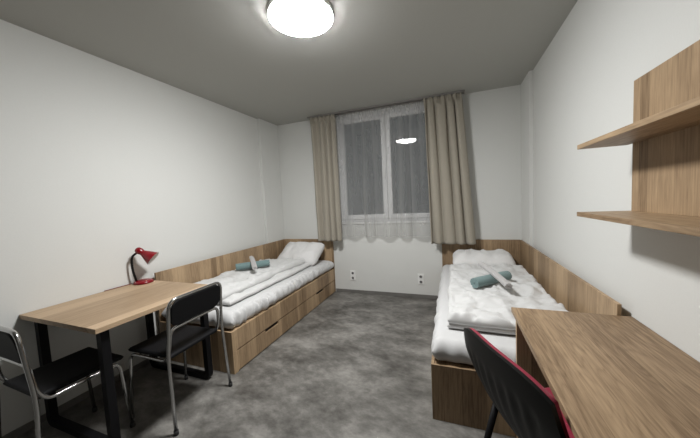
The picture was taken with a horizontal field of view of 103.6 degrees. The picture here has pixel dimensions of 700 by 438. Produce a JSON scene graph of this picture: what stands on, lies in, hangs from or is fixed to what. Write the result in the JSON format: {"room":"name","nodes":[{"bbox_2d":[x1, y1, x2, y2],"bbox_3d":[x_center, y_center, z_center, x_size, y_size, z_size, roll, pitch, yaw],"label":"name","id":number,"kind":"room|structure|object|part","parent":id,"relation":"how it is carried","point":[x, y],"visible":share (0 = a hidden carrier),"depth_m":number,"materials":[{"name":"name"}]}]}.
{"room":"dormitory room","nodes":[
{"label":"dormitory room","id":0,"kind":"room"},
{"bbox_2d":[0,19,265,435],"bbox_3d":[-2.242,0.079,1.562,0.120,2.590,6.342,-1,4,21],"label":"wall","id":1,"kind":"structure","parent":0,"point":[101,160],"depth_m":2.14,"materials":[{"name":"white paint"}]},
{"bbox_2d":[2,356,157,437],"bbox_3d":[-2.482,1.429,0.651,0.010,0.048,4.055,-1,4,21],"label":"baseboard","id":2,"kind":"structure","parent":1,"relation":"attached to","point":[15,433],"depth_m":1.96,"materials":[{"name":"grey"}]},
{"bbox_2d":[257,119,284,243],"bbox_3d":[-1.170,-0.154,4.199,0.044,2.590,0.432,-1,4,21],"label":"trim","id":3,"kind":"structure","parent":1,"relation":"attached to","point":[267,132],"depth_m":4.12,"materials":[{"name":"white paint"}]},
{"bbox_2d":[16,292,516,437],"bbox_3d":[-0.538,1.379,1.039,3.579,0.100,6.342,-1,4,21],"label":"floor","id":4,"kind":"structure","parent":0,"point":[357,365],"depth_m":2.03,"materials":[{"name":"grey carpet"}]},
{"bbox_2d":[0,326,135,437],"bbox_3d":[-1.674,0.929,1.606,0.483,0.832,0.453,-1,4,22],"label":"chair","id":5,"kind":"object","parent":4,"relation":"on","point":[38,383],"visible":0.94,"depth_m":1.51,"materials":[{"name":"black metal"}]},
{"bbox_3d":[-1.764,0.632,1.393,0.388,0.166,0.040,-1,4,22],"label":"backrest","id":6,"kind":"part","parent":5,"relation":"part of","materials":[{"name":"black plastic"}]},
{"bbox_3d":[-1.747,0.940,1.420,0.475,0.821,0.050,-1,4,22],"label":"frame","id":7,"kind":"part","parent":5,"relation":"part of","materials":[{"name":"silver metal"}]},
{"bbox_3d":[-1.668,0.887,1.624,0.372,0.030,0.385,-1,4,22],"label":"seat","id":8,"kind":"part","parent":5,"relation":"part of","materials":[{"name":"black plastic"}]},
{"bbox_3d":[-1.665,1.016,1.623,0.429,0.634,0.418,-1,4,22],"label":"seat frame","id":9,"kind":"part","parent":5,"relation":"part of","materials":[{"name":"silver metal"}]},
{"bbox_2d":[19,280,212,437],"bbox_3d":[-1.571,0.939,1.993,0.788,0.749,0.782,-1,4,21],"label":"table","id":10,"kind":"object","parent":4,"relation":"on","point":[98,313],"visible":0.88,"depth_m":1.77,"materials":[{"name":"brown wood"}]},
{"bbox_3d":[-1.673,0.980,1.678,0.687,0.720,0.042,-1,4,21],"label":"leg frame","id":11,"kind":"part","parent":10,"relation":"part of","materials":[{"name":"black metal"}]},
{"bbox_2d":[105,247,158,290],"bbox_3d":[-1.821,0.398,2.313,0.369,0.310,0.170,-5,4,-30],"label":"desk lamp","id":12,"kind":"object","parent":10,"relation":"on","point":[149,257],"visible":1,"depth_m":2.31,"materials":[{"name":"red plastic"}]},
{"bbox_3d":[-1.722,0.314,2.336,0.166,0.156,0.121,-5,5,-33],"label":"lamp shade","id":13,"kind":"part","parent":12,"relation":"part of","materials":[{"name":"red plastic"}]},
{"bbox_3d":[-1.444,0.927,2.291,0.687,0.720,0.042,-1,4,21],"label":"leg frame","id":14,"kind":"part","parent":10,"relation":"part of","materials":[{"name":"black metal"}]},
{"bbox_2d":[128,282,232,435],"bbox_3d":[-1.201,0.884,1.926,0.453,0.832,0.483,-2,4,19],"label":"chair","id":15,"kind":"object","parent":4,"relation":"on","point":[187,307],"visible":0.98,"depth_m":1.82,"materials":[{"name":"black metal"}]},
{"bbox_3d":[-1.224,0.844,1.930,0.385,0.030,0.372,-2,4,19],"label":"seat","id":16,"kind":"part","parent":15,"relation":"part of","materials":[{"name":"black plastic"}]},
{"bbox_3d":[-1.209,0.972,1.936,0.418,0.634,0.429,-2,4,19],"label":"seat frame","id":17,"kind":"part","parent":15,"relation":"part of","materials":[{"name":"silver metal"}]},
{"bbox_3d":[-1.022,0.565,1.839,0.040,0.166,0.388,-2,4,19],"label":"backrest","id":18,"kind":"part","parent":15,"relation":"part of","materials":[{"name":"black plastic"}]},
{"bbox_3d":[-1.011,0.874,1.861,0.050,0.821,0.475,-2,4,19],"label":"frame","id":19,"kind":"part","parent":15,"relation":"part of","materials":[{"name":"silver metal"}]},
{"bbox_2d":[154,239,335,374],"bbox_3d":[-0.994,0.793,3.333,0.851,0.802,2.079,-1,4,21],"label":"bed","id":20,"kind":"object","parent":4,"relation":"on","point":[245,341],"visible":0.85,"depth_m":2.81,"materials":[{"name":"brown wood"}]},
{"bbox_3d":[-1.333,1.101,2.382,0.831,0.352,0.018,-1,4,21],"label":"footboard","id":21,"kind":"part","parent":20,"relation":"part of","materials":[{"name":"brown wood"}]},
{"bbox_2d":[161,260,333,328],"bbox_3d":[-0.971,0.771,3.305,0.831,0.143,2.053,-1,4,21],"label":"mattress","id":22,"kind":"object","parent":20,"relation":"on","point":[237,313],"visible":0.3,"depth_m":2.64,"materials":[{"name":"white fabric"}]},
{"bbox_2d":[196,257,309,304],"bbox_3d":[-1.099,0.643,3.188,0.685,0.132,1.487,-1,4,21],"label":"duvet","id":23,"kind":"object","parent":22,"relation":"on","point":[237,285],"visible":0.79,"depth_m":2.97,"materials":[{"name":"white fabric"}]},
{"bbox_2d":[235,260,269,269],"bbox_3d":[-1.165,0.551,3.302,0.389,0.082,0.080,-5,4,-24],"label":"bath towel","id":24,"kind":"object","parent":23,"relation":"on","point":[247,265],"visible":0.83,"depth_m":3.26,"materials":[{"name":"teal fabric"}]},
{"bbox_2d":[249,256,256,269],"bbox_3d":[-1.142,0.511,3.243,0.056,0.082,0.475,-5,4,-23],"label":"hand towel","id":25,"kind":"object","parent":24,"relation":"on","point":[252,259],"visible":1,"depth_m":3.15,"materials":[{"name":"white fabric"}]},
{"bbox_2d":[277,242,324,265],"bbox_3d":[-0.717,0.498,4.000,0.648,0.313,0.382,-1,4,24],"label":"pillow","id":26,"kind":"object","parent":22,"relation":"on","point":[311,252],"visible":0.74,"depth_m":3.90,"materials":[{"name":"white fabric"}]},
{"bbox_3d":[-1.000,0.855,3.340,0.831,0.020,2.038,-1,4,21],"label":"mattress","id":27,"kind":"part","parent":20,"relation":"part of","materials":[{"name":"white fabric"}]},
{"bbox_3d":[-0.762,1.131,2.744,0.018,0.166,0.982,-1,4,21],"label":"drawer","id":28,"kind":"part","parent":20,"relation":"part of","materials":[{"name":"brown wood"}]},
{"bbox_3d":[-0.598,0.916,3.195,0.018,0.166,2.041,-1,4,21],"label":"rail","id":29,"kind":"part","parent":20,"relation":"part of","materials":[{"name":"brown wood"}]},
{"bbox_3d":[-0.626,0.710,4.291,0.831,0.802,0.019,-1,4,21],"label":"headboard","id":30,"kind":"part","parent":20,"relation":"part of","materials":[{"name":"brown wood"}]},
{"bbox_3d":[-0.414,1.050,3.677,0.018,0.166,0.996,-1,4,21],"label":"drawer","id":31,"kind":"part","parent":20,"relation":"part of","materials":[{"name":"brown wood"}]},
{"bbox_2d":[464,328,574,437],"bbox_3d":[0.795,0.845,1.034,0.579,0.815,0.500,-3,4,-6],"label":"chair","id":32,"kind":"object","parent":4,"relation":"on","point":[530,409],"visible":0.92,"depth_m":0.90,"materials":[{"name":"black plastic"}]},
{"bbox_3d":[0.604,1.028,1.230,0.127,0.442,0.032,-2,4,12],"label":"leg","id":33,"kind":"part","parent":32,"relation":"part of","materials":[{"name":"black metal"}]},
{"bbox_2d":[545,387,574,437],"bbox_3d":[0.871,0.789,1.039,0.400,0.045,0.410,-3,4,-6],"label":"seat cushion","id":34,"kind":"object","parent":32,"relation":"on","point":[548,389],"depth_m":1.03,"materials":[{"name":"red fabric"}]},
{"bbox_2d":[431,239,621,436],"bbox_3d":[1.273,0.738,2.482,0.900,0.802,2.079,-1,4,21],"label":"bed","id":35,"kind":"object","parent":4,"relation":"on","point":[459,396],"visible":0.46,"depth_m":1.66,"materials":[{"name":"brown wood"}]},
{"bbox_3d":[1.276,0.799,2.485,0.860,0.020,2.038,-1,4,21],"label":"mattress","id":36,"kind":"part","parent":35,"relation":"part of","materials":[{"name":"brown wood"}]},
{"bbox_2d":[431,265,515,364],"bbox_3d":[1.243,0.718,2.476,0.870,0.141,2.048,-1,4,21],"label":"mattress","id":37,"kind":"object","parent":35,"relation":"on","point":[448,344],"visible":0.14,"depth_m":1.68,"materials":[{"name":"white fabric"}]},
{"bbox_2d":[453,249,515,264],"bbox_3d":[1.547,0.473,3.223,0.646,0.219,0.375,-1,4,21],"label":"pillow","id":38,"kind":"object","parent":37,"relation":"on","point":[468,256],"visible":0.73,"depth_m":3.12,"materials":[{"name":"white fabric"}]},
{"bbox_2d":[447,263,568,334],"bbox_3d":[1.235,0.585,2.361,0.745,0.134,1.503,-1,4,21],"label":"duvet","id":39,"kind":"object","parent":37,"relation":"on","point":[486,308],"visible":0.83,"depth_m":2.01,"materials":[{"name":"white fabric"}]},
{"bbox_2d":[470,271,511,287],"bbox_3d":[1.209,0.514,2.349,0.418,0.087,0.089,-5,4,-24],"label":"bath towel","id":40,"kind":"object","parent":39,"relation":"on","point":[481,281],"visible":0.73,"depth_m":2.29,"materials":[{"name":"teal fabric"}]},
{"bbox_2d":[478,261,512,288],"bbox_3d":[1.209,0.461,2.310,0.062,0.120,0.431,-3,4,-1],"label":"hand towel","id":41,"kind":"object","parent":40,"relation":"on","point":[495,274],"visible":1,"depth_m":2.24,"materials":[{"name":"white fabric"}]},
{"bbox_3d":[0.917,1.046,1.538,0.882,0.352,0.018,-1,4,21],"label":"footboard","id":42,"kind":"part","parent":35,"relation":"part of","materials":[{"name":"brown wood"}]},
{"bbox_3d":[1.624,0.655,3.447,0.882,0.802,0.019,-1,4,21],"label":"headboard","id":43,"kind":"part","parent":35,"relation":"part of","materials":[{"name":"brown wood"}]},
{"bbox_2d":[511,307,699,437],"bbox_3d":[0.911,0.893,0.848,0.505,0.750,1.235,-1,4,21],"label":"table","id":44,"kind":"object","parent":4,"relation":"on","point":[609,376],"visible":0.97,"depth_m":0.92,"materials":[{"name":"brown wood"}]},
{"bbox_3d":[1.131,0.857,1.410,0.483,0.724,0.022,-1,4,21],"label":"panel","id":45,"kind":"part","parent":44,"relation":"part of","materials":[{"name":"brown wood"}]},
{"bbox_2d":[0,0,577,125],"bbox_3d":[-0.645,-1.307,0.926,3.579,0.100,6.492,-1,4,21],"label":"ceiling","id":46,"kind":"structure","parent":0,"point":[230,54],"depth_m":2.15,"materials":[{"name":"paint"}]},
{"bbox_2d":[268,0,332,36],"bbox_3d":[-0.314,-1.289,1.767,0.410,0.082,0.410,-1,4,21],"label":"ceiling lamp","id":47,"kind":"object","parent":46,"relation":"attached to","point":[299,18],"visible":1,"depth_m":1.71,"materials":[{"name":"white plastic"}]},
{"bbox_3d":[-0.315,-1.311,1.766,0.410,0.038,0.410,-1,4,21],"label":"plate","id":48,"kind":"part","parent":47,"relation":"part of","materials":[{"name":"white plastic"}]},
{"bbox_2d":[307,90,464,119],"bbox_3d":[0.377,-1.479,3.619,2.090,0.024,0.085,-1,4,21],"label":"rail","id":49,"kind":"object","parent":46,"relation":"attached to","point":[419,99],"visible":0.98,"depth_m":3.58,"materials":[{"name":"grey metal"}]},
{"bbox_2d":[310,114,341,241],"bbox_3d":[-0.351,-0.562,3.920,0.412,1.771,0.088,-1,4,21],"label":"drape","id":50,"kind":"object","parent":49,"relation":"hanging from","point":[323,128],"visible":1,"depth_m":3.90,"materials":[{"name":"beige fabric"}]},
{"bbox_2d":[337,112,414,236],"bbox_3d":[0.440,-0.613,3.710,1.274,1.712,0.095,-1,4,21],"label":"sheer curtain","id":51,"kind":"object","parent":49,"relation":"hanging from","point":[401,231],"visible":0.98,"depth_m":3.70,"materials":[{"name":"white fabric"}]},
{"bbox_2d":[423,92,475,244],"bbox_3d":[1.207,-0.587,3.344,0.566,1.799,0.089,-1,4,21],"label":"drape","id":52,"kind":"object","parent":49,"relation":"hanging from","point":[450,198],"visible":1,"depth_m":3.33,"materials":[{"name":"beige fabric"}]},
{"bbox_2d":[277,85,521,295],"bbox_3d":[0.504,-0.218,3.918,3.379,2.590,0.220,-1,4,21],"label":"wall","id":53,"kind":"structure","parent":0,"point":[392,262],"depth_m":3.71,"materials":[{"name":"white paint"}]},
{"bbox_2d":[350,270,355,279],"bbox_3d":[0.042,0.832,4.057,0.080,0.148,0.013,-1,4,21],"label":"wall socket","id":54,"kind":"object","parent":53,"relation":"attached to","point":[352,273],"visible":1,"depth_m":4.05,"materials":[{"name":"white plastic"}]},
{"bbox_2d":[337,105,429,223],"bbox_3d":[0.511,-0.704,3.797,1.480,1.535,0.122,-1,4,21],"label":"window","id":55,"kind":"structure","parent":53,"relation":"in","point":[384,117],"depth_m":3.80,"materials":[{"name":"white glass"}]},
{"bbox_3d":[0.198,-0.712,3.920,0.668,1.425,0.060,-1,4,21],"label":"sash","id":56,"kind":"part","parent":55,"relation":"part of","materials":[{"name":"white plastic"}]},
{"bbox_3d":[0.537,0.048,3.817,1.480,0.030,0.048,-1,4,21],"label":"sill","id":57,"kind":"part","parent":55,"relation":"part of","materials":[{"name":"white plastic"}]},
{"bbox_3d":[0.827,-0.727,3.684,0.668,1.425,0.060,-1,4,21],"label":"sash","id":58,"kind":"part","parent":55,"relation":"part of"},
{"bbox_2d":[336,288,437,298],"bbox_3d":[0.510,1.058,3.903,1.533,0.048,0.010,-1,4,21],"label":"baseboard","id":59,"kind":"structure","parent":53,"relation":"attached to","point":[337,289],"depth_m":3.88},
{"bbox_2d":[418,274,423,284],"bbox_3d":[0.957,0.814,3.714,0.080,0.148,0.013,-1,4,21],"label":"wall socket","id":60,"kind":"object","parent":53,"relation":"attached to","point":[420,276],"visible":1,"depth_m":3.71,"materials":[{"name":"white plastic"}]},
{"bbox_2d":[533,0,699,361],"bbox_3d":[1.033,-0.001,0.333,0.120,2.590,6.342,-1,4,21],"label":"wall","id":61,"kind":"structure","parent":0,"point":[583,82],"depth_m":1.49,"materials":[{"name":"white paint"}]},
{"bbox_2d":[521,70,533,246],"bbox_3d":[1.966,-0.232,3.054,0.035,2.590,0.372,-1,4,21],"label":"trim","id":62,"kind":"structure","parent":61,"relation":"attached to","point":[527,190],"depth_m":2.94,"materials":[{"name":"white paint"}]},
{"bbox_2d":[577,40,699,236],"bbox_3d":[1.012,-0.270,0.767,0.211,0.605,1.182,-1,4,21],"label":"wall shelf","id":63,"kind":"object","parent":61,"relation":"attached to","point":[664,132],"visible":1,"depth_m":1.02,"materials":[{"name":"brown wood"}]},
{"bbox_3d":[1.001,-0.306,0.768,0.192,0.021,1.182,-1,4,21],"label":"shelf","id":64,"kind":"part","parent":63,"relation":"part of","materials":[{"name":"brown wood"}]},
{"bbox_3d":[1.026,0.021,0.787,0.211,0.021,1.182,-1,4,21],"label":"shelf","id":65,"kind":"part","parent":63,"relation":"part of","materials":[{"name":"brown wood"}]},
{"bbox_3d":[1.095,-0.282,0.715,0.018,0.584,1.145,-1,4,21],"label":"panel","id":66,"kind":"part","parent":63,"relation":"part of","materials":[{"name":"brown wood"}]}
]}

